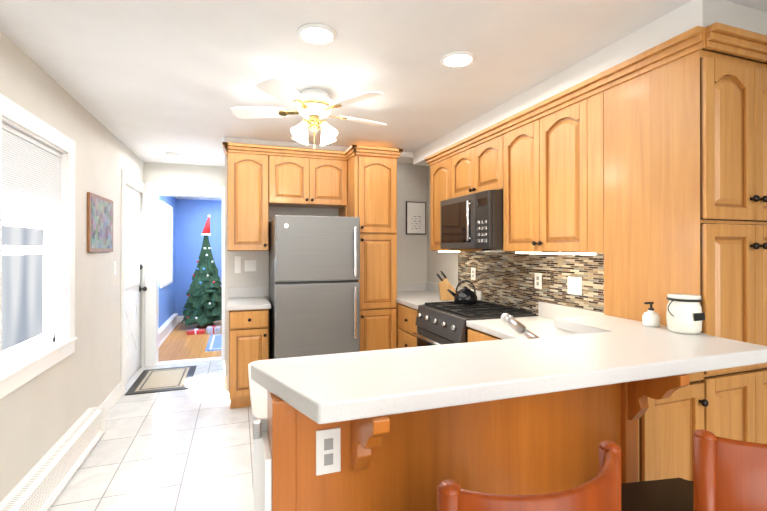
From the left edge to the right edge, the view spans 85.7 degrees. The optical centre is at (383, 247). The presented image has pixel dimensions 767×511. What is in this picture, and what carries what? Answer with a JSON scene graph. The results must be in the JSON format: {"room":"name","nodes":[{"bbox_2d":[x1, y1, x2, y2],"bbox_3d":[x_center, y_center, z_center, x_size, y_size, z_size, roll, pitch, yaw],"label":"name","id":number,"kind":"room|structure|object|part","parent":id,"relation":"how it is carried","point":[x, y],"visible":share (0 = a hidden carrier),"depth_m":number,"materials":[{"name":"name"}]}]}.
{"room":"kitchen","nodes":[
{"label":"kitchen","id":0,"kind":"room"},
{"bbox_2d":[0,31,119,501],"bbox_3d":[-1.544,0.193,1.005,0.180,2.440,8.550,0,0,-19],"label":"wall","id":1,"kind":"structure","parent":0,"point":[40,414],"depth_m":2.87,"materials":[{"name":"beige paint"}]},
{"bbox_2d":[1,225,42,350],"bbox_3d":[-2.068,-0.004,2.285,0.010,1.240,0.830,0,0,-19],"label":"curtain","id":2,"kind":"object","parent":1,"relation":"in","point":[22,300],"depth_m":2.41,"materials":[{"name":"white fabric"}]},
{"bbox_2d":[1,122,61,369],"bbox_3d":[-2.004,0.003,2.307,0.085,1.226,0.804,0,0,-19],"label":"window","id":3,"kind":"structure","parent":1,"relation":"in","point":[30,182],"depth_m":2.35,"materials":[{"name":"white"}]},
{"bbox_2d":[2,129,59,226],"bbox_3d":[-1.985,-0.368,2.315,0.025,0.480,0.796,0,0,-19],"label":"shade","id":4,"kind":"object","parent":3,"relation":"attached to","point":[30,168],"depth_m":2.29,"materials":[{"name":"white fabric"}]},
{"bbox_2d":[0,406,104,510],"bbox_3d":[-1.843,1.305,2.206,0.112,0.198,1.960,0,0,-19],"label":"baseboard heater","id":5,"kind":"object","parent":1,"relation":"in","point":[42,483],"visible":1,"depth_m":2.41,"materials":[{"name":"white"}]},
{"bbox_2d":[87,192,112,251],"bbox_3d":[-2.301,-0.185,3.374,0.021,0.450,0.620,0,0,-19],"label":"painting","id":6,"kind":"object","parent":1,"relation":"attached to","point":[99,223],"visible":1,"depth_m":3.29},
{"bbox_2d":[0,93,224,415],"bbox_3d":[-0.411,0.211,3.073,3.690,2.423,11.400,0,0,-19],"label":"trim","id":7,"kind":"structure","parent":1,"relation":"attached to","point":[61,143],"depth_m":2.79,"materials":[{"name":"white"}]},
{"bbox_2d":[113,262,115,274],"bbox_3d":[-2.441,0.191,3.759,0.013,0.116,0.072,0,0,-19],"label":"light switch","id":8,"kind":"object","parent":1,"relation":"attached to","point":[114,268],"visible":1,"depth_m":3.75,"materials":[{"name":"white plastic"}]},
{"bbox_2d":[125,185,146,383],"bbox_3d":[-2.726,0.385,4.506,0.122,2.052,0.908,0,0,-19],"label":"exterior door","id":9,"kind":"structure","parent":1,"relation":"in","point":[133,269],"depth_m":4.54,"materials":[{"name":"white"}]},
{"bbox_3d":[-2.740,-0.052,4.502,0.005,0.910,0.628,0,0,-19],"label":"glass","id":10,"kind":"part","parent":9,"relation":"part of","materials":[{"name":"white glass"}]},
{"bbox_2d":[48,360,252,510],"bbox_3d":[0.572,1.445,1.706,4.640,0.060,8.475,0,0,-19],"label":"floor","id":11,"kind":"structure","parent":0,"point":[190,448],"depth_m":2.81,"materials":[{"name":"white tile"}]},
{"bbox_2d":[125,365,196,395],"bbox_3d":[-2.355,1.416,4.454,0.560,0.011,0.860,0,0,-19],"label":"doormat","id":12,"kind":"object","parent":11,"relation":"on","point":[162,380],"visible":1,"depth_m":4.38,"materials":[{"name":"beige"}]},
{"bbox_2d":[227,306,269,408],"bbox_3d":[-1.272,0.982,3.899,0.335,0.873,0.622,0,0,-19],"label":"base cabinet","id":13,"kind":"object","parent":11,"relation":"on","point":[254,322],"depth_m":3.59,"materials":[{"name":"brown wood"}]},
{"bbox_2d":[226,298,269,309],"bbox_3d":[-1.273,0.525,3.897,0.370,0.040,0.627,0,0,-19],"label":"countertop","id":14,"kind":"structure","parent":13,"relation":"on","point":[233,303],"depth_m":3.71,"materials":[{"name":"white stone"}]},
{"bbox_2d":[253,434,261,510],"bbox_3d":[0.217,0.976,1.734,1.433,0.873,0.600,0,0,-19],"label":"dishwasher","id":15,"kind":"object","parent":11,"relation":"on","point":[257,442],"depth_m":1.42,"materials":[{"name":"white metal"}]},
{"bbox_2d":[269,215,359,358],"bbox_3d":[-0.684,0.570,3.936,0.738,1.678,0.870,0,0,-19],"label":"fridge","id":16,"kind":"object","parent":11,"relation":"on","point":[314,284],"visible":0.85,"depth_m":3.57,"materials":[{"name":"metal"}]},
{"bbox_3d":[-0.534,0.301,3.554,0.623,0.998,0.050,0,0,-19],"label":"handle","id":17,"kind":"part","parent":16,"relation":"part of","materials":[{"name":"white metal"}]},
{"bbox_2d":[342,150,397,329],"bbox_3d":[-0.126,0.258,4.154,0.448,2.323,0.291,0,0,-19],"label":"tall cabinet","id":18,"kind":"object","parent":11,"relation":"on","point":[371,178],"depth_m":4.01,"materials":[{"name":"brown wood"}]},
{"bbox_2d":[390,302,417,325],"bbox_3d":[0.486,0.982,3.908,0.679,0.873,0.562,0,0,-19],"label":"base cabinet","id":19,"kind":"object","parent":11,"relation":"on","point":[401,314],"depth_m":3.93,"materials":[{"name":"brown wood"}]},
{"bbox_2d":[398,290,453,305],"bbox_3d":[0.412,0.526,4.204,0.623,0.040,1.166,0,0,-19],"label":"countertop","id":20,"kind":"structure","parent":19,"relation":"on","point":[411,297],"depth_m":4.16,"materials":[{"name":"white stone"}]},
{"bbox_2d":[437,270,455,299],"bbox_3d":[0.595,0.362,3.964,0.183,0.285,0.100,0,0,1],"label":"knife block","id":21,"kind":"object","parent":20,"relation":"on","point":[444,284],"visible":0.85,"depth_m":3.92,"materials":[{"name":"brown wood"}]},
{"bbox_2d":[262,382,645,510],"bbox_3d":[0.273,0.901,1.330,1.235,1.020,0.201,0,0,-19],"label":"base cabinet","id":22,"kind":"object","parent":11,"relation":"on","point":[533,446],"depth_m":1.23,"materials":[{"name":"brown wood"}]},
{"bbox_2d":[246,362,253,433],"bbox_3d":[0.190,0.519,1.739,1.430,0.040,0.665,0,0,-19],"label":"countertop","id":23,"kind":"structure","parent":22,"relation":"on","point":[247,363],"depth_m":1.66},
{"bbox_2d":[246,314,766,437],"bbox_3d":[0.436,0.368,1.490,1.739,0.048,0.750,0,0,-19],"label":"countertop","id":24,"kind":"structure","parent":22,"relation":"on","point":[515,359],"depth_m":1.23,"materials":[{"name":"white stone"}]},
{"bbox_2d":[642,302,659,326],"bbox_3d":[1.171,0.292,1.811,0.068,0.105,0.066,0,0,-19],"label":"soap dispenser","id":25,"kind":"object","parent":24,"relation":"on","point":[650,317],"visible":1,"depth_m":1.79,"materials":[{"name":"white ceramic"}]},
{"bbox_2d":[666,293,704,333],"bbox_3d":[1.206,0.269,1.674,0.152,0.150,0.122,0,0,-19],"label":"canister","id":26,"kind":"object","parent":24,"relation":"on","point":[685,314],"visible":1,"depth_m":1.64,"materials":[{"name":"white ceramic"}]},
{"bbox_2d":[413,300,536,346],"bbox_3d":[0.676,0.941,3.273,0.686,0.933,0.752,0,0,-19],"label":"range","id":27,"kind":"object","parent":11,"relation":"on","point":[439,323],"visible":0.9,"depth_m":3.14,"materials":[{"name":"metal"}]},
{"bbox_3d":[0.405,0.981,3.178,0.003,0.435,0.692,0,0,-19],"label":"glass","id":28,"kind":"part","parent":27,"relation":"part of","materials":[{"name":"black glass"}]},
{"bbox_3d":[0.385,0.638,3.172,0.070,0.184,0.632,0,0,-19],"label":"handle","id":29,"kind":"part","parent":27,"relation":"part of","materials":[{"name":"white"}]},
{"bbox_2d":[447,280,477,304],"bbox_3d":[0.675,0.375,3.476,0.230,0.197,0.196,0,0,-19],"label":"kettle","id":30,"kind":"object","parent":27,"relation":"on","point":[465,296],"visible":1,"depth_m":3.42,"materials":[{"name":"black metal"}]},
{"bbox_2d":[437,440,620,510],"bbox_3d":[0.234,0.908,0.928,0.430,1.007,0.502,0,0,-22],"label":"stool","id":31,"kind":"object","parent":11,"relation":"on","point":[600,490],"visible":1,"depth_m":0.70,"materials":[{"name":"orange leather"}]},
{"bbox_2d":[598,34,761,480],"bbox_3d":[1.362,0.292,1.950,0.310,2.243,0.493,0,0,-19],"label":"tall cabinet","id":32,"kind":"object","parent":11,"relation":"on","point":[630,186],"depth_m":1.76,"materials":[{"name":"brown wood"}]},
{"bbox_2d":[621,429,766,510],"bbox_3d":[0.876,0.909,1.096,0.430,1.007,0.502,0,0,-9],"label":"stool","id":33,"kind":"object","parent":11,"relation":"on","point":[729,474],"visible":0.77,"depth_m":0.89,"materials":[{"name":"orange leather"}]},
{"bbox_2d":[621,478,692,510],"bbox_3d":[0.870,0.780,1.132,0.429,0.064,0.429,0,0,-19],"label":"cushion","id":34,"kind":"object","parent":33,"relation":"on","point":[672,494],"depth_m":1.25,"materials":[{"name":"leather"}]},
{"bbox_2d":[762,50,766,443],"bbox_3d":[1.655,0.292,2.052,0.310,2.243,0.493,0,0,-19],"label":"tall cabinet","id":35,"kind":"object","parent":11,"relation":"on","point":[764,52],"depth_m":1.80,"materials":[{"name":"brown wood"}]},
{"bbox_2d":[159,320,221,361],"bbox_3d":[-1.766,1.460,7.059,3.800,0.060,3.175,0,0,-19],"label":"floor","id":36,"kind":"structure","parent":0,"point":[178,343],"depth_m":6.00,"materials":[{"name":"brown wood"}]},
{"bbox_2d":[187,329,204,334],"bbox_3d":[-3.091,1.387,6.818,0.263,0.083,0.153,0,0,-19],"label":"gift","id":37,"kind":"object","parent":36,"relation":"on","point":[196,331],"depth_m":6.76,"materials":[{"name":"red paper"}]},
{"bbox_2d":[180,215,221,327],"bbox_3d":[-3.185,0.422,7.420,0.811,2.014,0.800,0,0,-19],"label":"tree","id":38,"kind":"object","parent":36,"relation":"on","point":[203,306],"visible":0.96,"depth_m":7.26,"materials":[{"name":"green plant"}]},
{"bbox_2d":[205,334,221,351],"bbox_3d":[-2.256,1.420,6.269,0.750,0.012,1.140,0,0,-19],"label":"rug","id":39,"kind":"object","parent":36,"relation":"on","point":[214,343],"visible":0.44,"depth_m":6.07,"materials":[{"name":"blue fabric"}]},
{"bbox_2d":[207,325,220,333],"bbox_3d":[-2.826,1.367,6.896,0.213,0.123,0.183,0,0,-19],"label":"gift","id":40,"kind":"object","parent":36,"relation":"on","point":[214,329],"depth_m":6.83,"materials":[{"name":"white paper"}]},
{"bbox_2d":[159,196,221,327],"bbox_3d":[-1.267,0.206,5.645,3.800,2.440,0.020,0,0,-19],"label":"wall","id":41,"kind":"structure","parent":0,"point":[190,217],"depth_m":5.18,"materials":[{"name":"blue paint"}]},
{"bbox_2d":[160,201,172,287],"bbox_3d":[-3.578,-0.041,6.837,0.029,1.340,1.100,0,0,-19],"label":"window","id":42,"kind":"structure","parent":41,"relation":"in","point":[166,244],"depth_m":6.80,"materials":[{"name":"white"}]},
{"bbox_3d":[-3.588,-0.021,6.833,0.007,1.200,0.900,0,0,-19],"label":"pane","id":43,"kind":"part","parent":42,"relation":"part of","materials":[{"name":"white glass"}]},
{"bbox_2d":[159,313,177,346],"bbox_3d":[-3.406,1.317,6.416,0.077,0.198,2.540,0,0,-19],"label":"baseboard","id":44,"kind":"structure","parent":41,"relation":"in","point":[168,326],"depth_m":6.64,"materials":[{"name":"white"}]},
{"bbox_2d":[120,141,423,389],"bbox_3d":[-1.187,0.204,4.963,3.120,2.440,1.320,0,0,-19],"label":"wall","id":45,"kind":"structure","parent":0,"point":[410,177],"depth_m":4.75,"materials":[{"name":"beige paint"}]},
{"bbox_2d":[226,146,269,250],"bbox_3d":[-1.323,-0.434,4.041,0.370,0.940,0.328,0,0,-19],"label":"upper cabinet","id":46,"kind":"object","parent":45,"relation":"attached to","point":[248,181],"depth_m":3.89,"materials":[{"name":"brown wood"}]},
{"bbox_2d":[270,154,317,207],"bbox_3d":[-0.941,-0.651,4.176,0.439,0.465,0.328,0,0,-19],"label":"upper cabinet","id":47,"kind":"object","parent":45,"relation":"attached to","point":[293,177],"depth_m":4.03,"materials":[{"name":"brown wood"}]},
{"bbox_2d":[228,282,425,297],"bbox_3d":[-0.526,0.454,4.482,2.168,0.105,0.019,0,0,-19],"label":"backsplash","id":48,"kind":"structure","parent":45,"relation":"attached to","point":[260,291],"depth_m":4.20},
{"bbox_2d":[314,158,345,209],"bbox_3d":[-0.629,-0.651,4.285,0.439,0.465,0.328,0,0,-19],"label":"upper cabinet","id":49,"kind":"object","parent":45,"relation":"attached to","point":[331,171],"depth_m":4.16,"materials":[{"name":"brown wood"}]},
{"bbox_2d":[406,201,425,234],"bbox_3d":[0.376,-0.337,4.801,0.250,0.380,0.022,0,0,-19],"label":"print","id":50,"kind":"object","parent":45,"relation":"attached to","point":[415,218],"visible":1,"depth_m":4.79,"materials":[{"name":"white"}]},
{"bbox_2d":[224,137,411,162],"bbox_3d":[-0.634,-0.991,4.285,1.890,0.052,0.330,0,0,-19],"label":"wall","id":51,"kind":"structure","parent":0,"point":[404,155],"depth_m":4.03,"materials":[{"name":"white paint"}]},
{"bbox_2d":[0,0,766,166],"bbox_3d":[0.041,-1.041,3.209,4.650,0.080,11.650,0,0,-19],"label":"ceiling","id":52,"kind":"structure","parent":0,"point":[149,80],"depth_m":2.22,"materials":[{"name":"white paint"}]},
{"bbox_2d":[166,152,178,156],"bbox_3d":[-2.289,-1.000,4.483,0.130,0.034,0.130,0,0,-19],"label":"smoke detector","id":53,"kind":"object","parent":52,"relation":"attached to","point":[171,154],"visible":1,"depth_m":4.44,"materials":[{"name":"white plastic"}]},
{"bbox_2d":[231,77,386,148],"bbox_3d":[-0.460,-0.837,2.773,1.060,0.369,1.037,0,0,-19],"label":"ceiling fan","id":54,"kind":"object","parent":52,"relation":"hanging from","point":[314,105],"visible":1,"depth_m":2.66,"materials":[{"name":"white"}]},
{"bbox_2d":[297,23,336,44],"bbox_3d":[-0.319,-1.018,1.986,0.190,0.011,0.190,0,0,-19],"label":"recessed light","id":55,"kind":"object","parent":52,"relation":"in","point":[316,34],"visible":1,"depth_m":1.98,"materials":[{"name":"white glass"}]},
{"bbox_2d":[440,51,475,67],"bbox_3d":[0.404,-1.017,2.250,0.190,0.011,0.190,0,0,-19],"label":"recessed light","id":56,"kind":"object","parent":52,"relation":"in","point":[457,59],"visible":0.96,"depth_m":2.25,"materials":[{"name":"white"}]},
{"bbox_2d":[466,314,541,321],"bbox_3d":[1.060,0.521,2.360,0.623,0.040,1.218,0,0,-19],"label":"countertop","id":57,"kind":"structure","parent":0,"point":[538,315],"depth_m":2.84,"materials":[{"name":"white stone"}]},
{"bbox_2d":[404,0,755,165],"bbox_3d":[0.903,-0.955,3.270,0.322,0.134,3.266,0,0,-19],"label":"soffit","id":58,"kind":"structure","parent":0,"point":[678,21],"depth_m":2.07,"materials":[{"name":"white paint"}]},
{"bbox_2d":[424,10,766,286],"bbox_3d":[0.912,0.201,3.969,0.180,2.440,4.587,0,0,-19],"label":"wall","id":59,"kind":"structure","parent":0,"point":[434,261],"depth_m":4.61,"materials":[{"name":"beige paint"}]},
{"bbox_2d":[427,154,485,253],"bbox_3d":[0.677,-0.395,3.913,0.318,0.860,0.425,0,0,-19],"label":"upper cabinet","id":60,"kind":"object","parent":59,"relation":"attached to","point":[439,167],"depth_m":3.91,"materials":[{"name":"brown wood"}]},
{"bbox_2d":[450,146,465,198],"bbox_3d":[0.819,-0.618,3.509,0.318,0.415,0.434,0,0,-19],"label":"upper cabinet","id":61,"kind":"object","parent":59,"relation":"attached to","point":[457,158],"depth_m":3.54,"materials":[{"name":"brown wood"}]},
{"bbox_2d":[466,130,501,194],"bbox_3d":[0.927,-0.619,3.201,0.318,0.415,0.433,0,0,-19],"label":"upper cabinet","id":62,"kind":"object","parent":59,"relation":"attached to","point":[483,155],"depth_m":3.16,"materials":[{"name":"brown wood"}]},
{"bbox_2d":[440,189,502,248],"bbox_3d":[0.792,-0.196,3.325,0.466,0.421,0.751,0,0,-19],"label":"microwave","id":63,"kind":"object","parent":62,"relation":"attached to","point":[473,221],"visible":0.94,"depth_m":3.10,"materials":[{"name":"metal"}]},
{"bbox_3d":[0.619,-0.196,3.264,0.003,0.321,0.691,0,0,-19],"label":"glass","id":64,"kind":"part","parent":63,"relation":"part of","materials":[{"name":"black glass"}]},
{"bbox_3d":[0.677,-0.191,3.026,0.051,0.313,0.198,0,0,-19],"label":"handle","id":65,"kind":"part","parent":63,"relation":"part of","materials":[{"name":"white metal"}]},
{"bbox_2d":[426,282,597,317],"bbox_3d":[0.964,0.452,3.544,0.020,0.105,2.777,0,0,-19],"label":"backsplash","id":66,"kind":"structure","parent":59,"relation":"attached to","point":[547,309],"depth_m":2.91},
{"bbox_2d":[498,118,529,253],"bbox_3d":[1.071,-0.398,2.793,0.318,0.860,0.432,0,0,-19],"label":"upper cabinet","id":67,"kind":"object","parent":59,"relation":"attached to","point":[516,136],"depth_m":2.80,"materials":[{"name":"brown wood"}]},
{"bbox_2d":[530,90,597,253],"bbox_3d":[1.178,-0.398,2.487,0.318,0.860,0.432,0,0,-19],"label":"upper cabinet","id":68,"kind":"object","parent":59,"relation":"attached to","point":[564,135],"depth_m":2.38,"materials":[{"name":"brown wood"}]}
]}

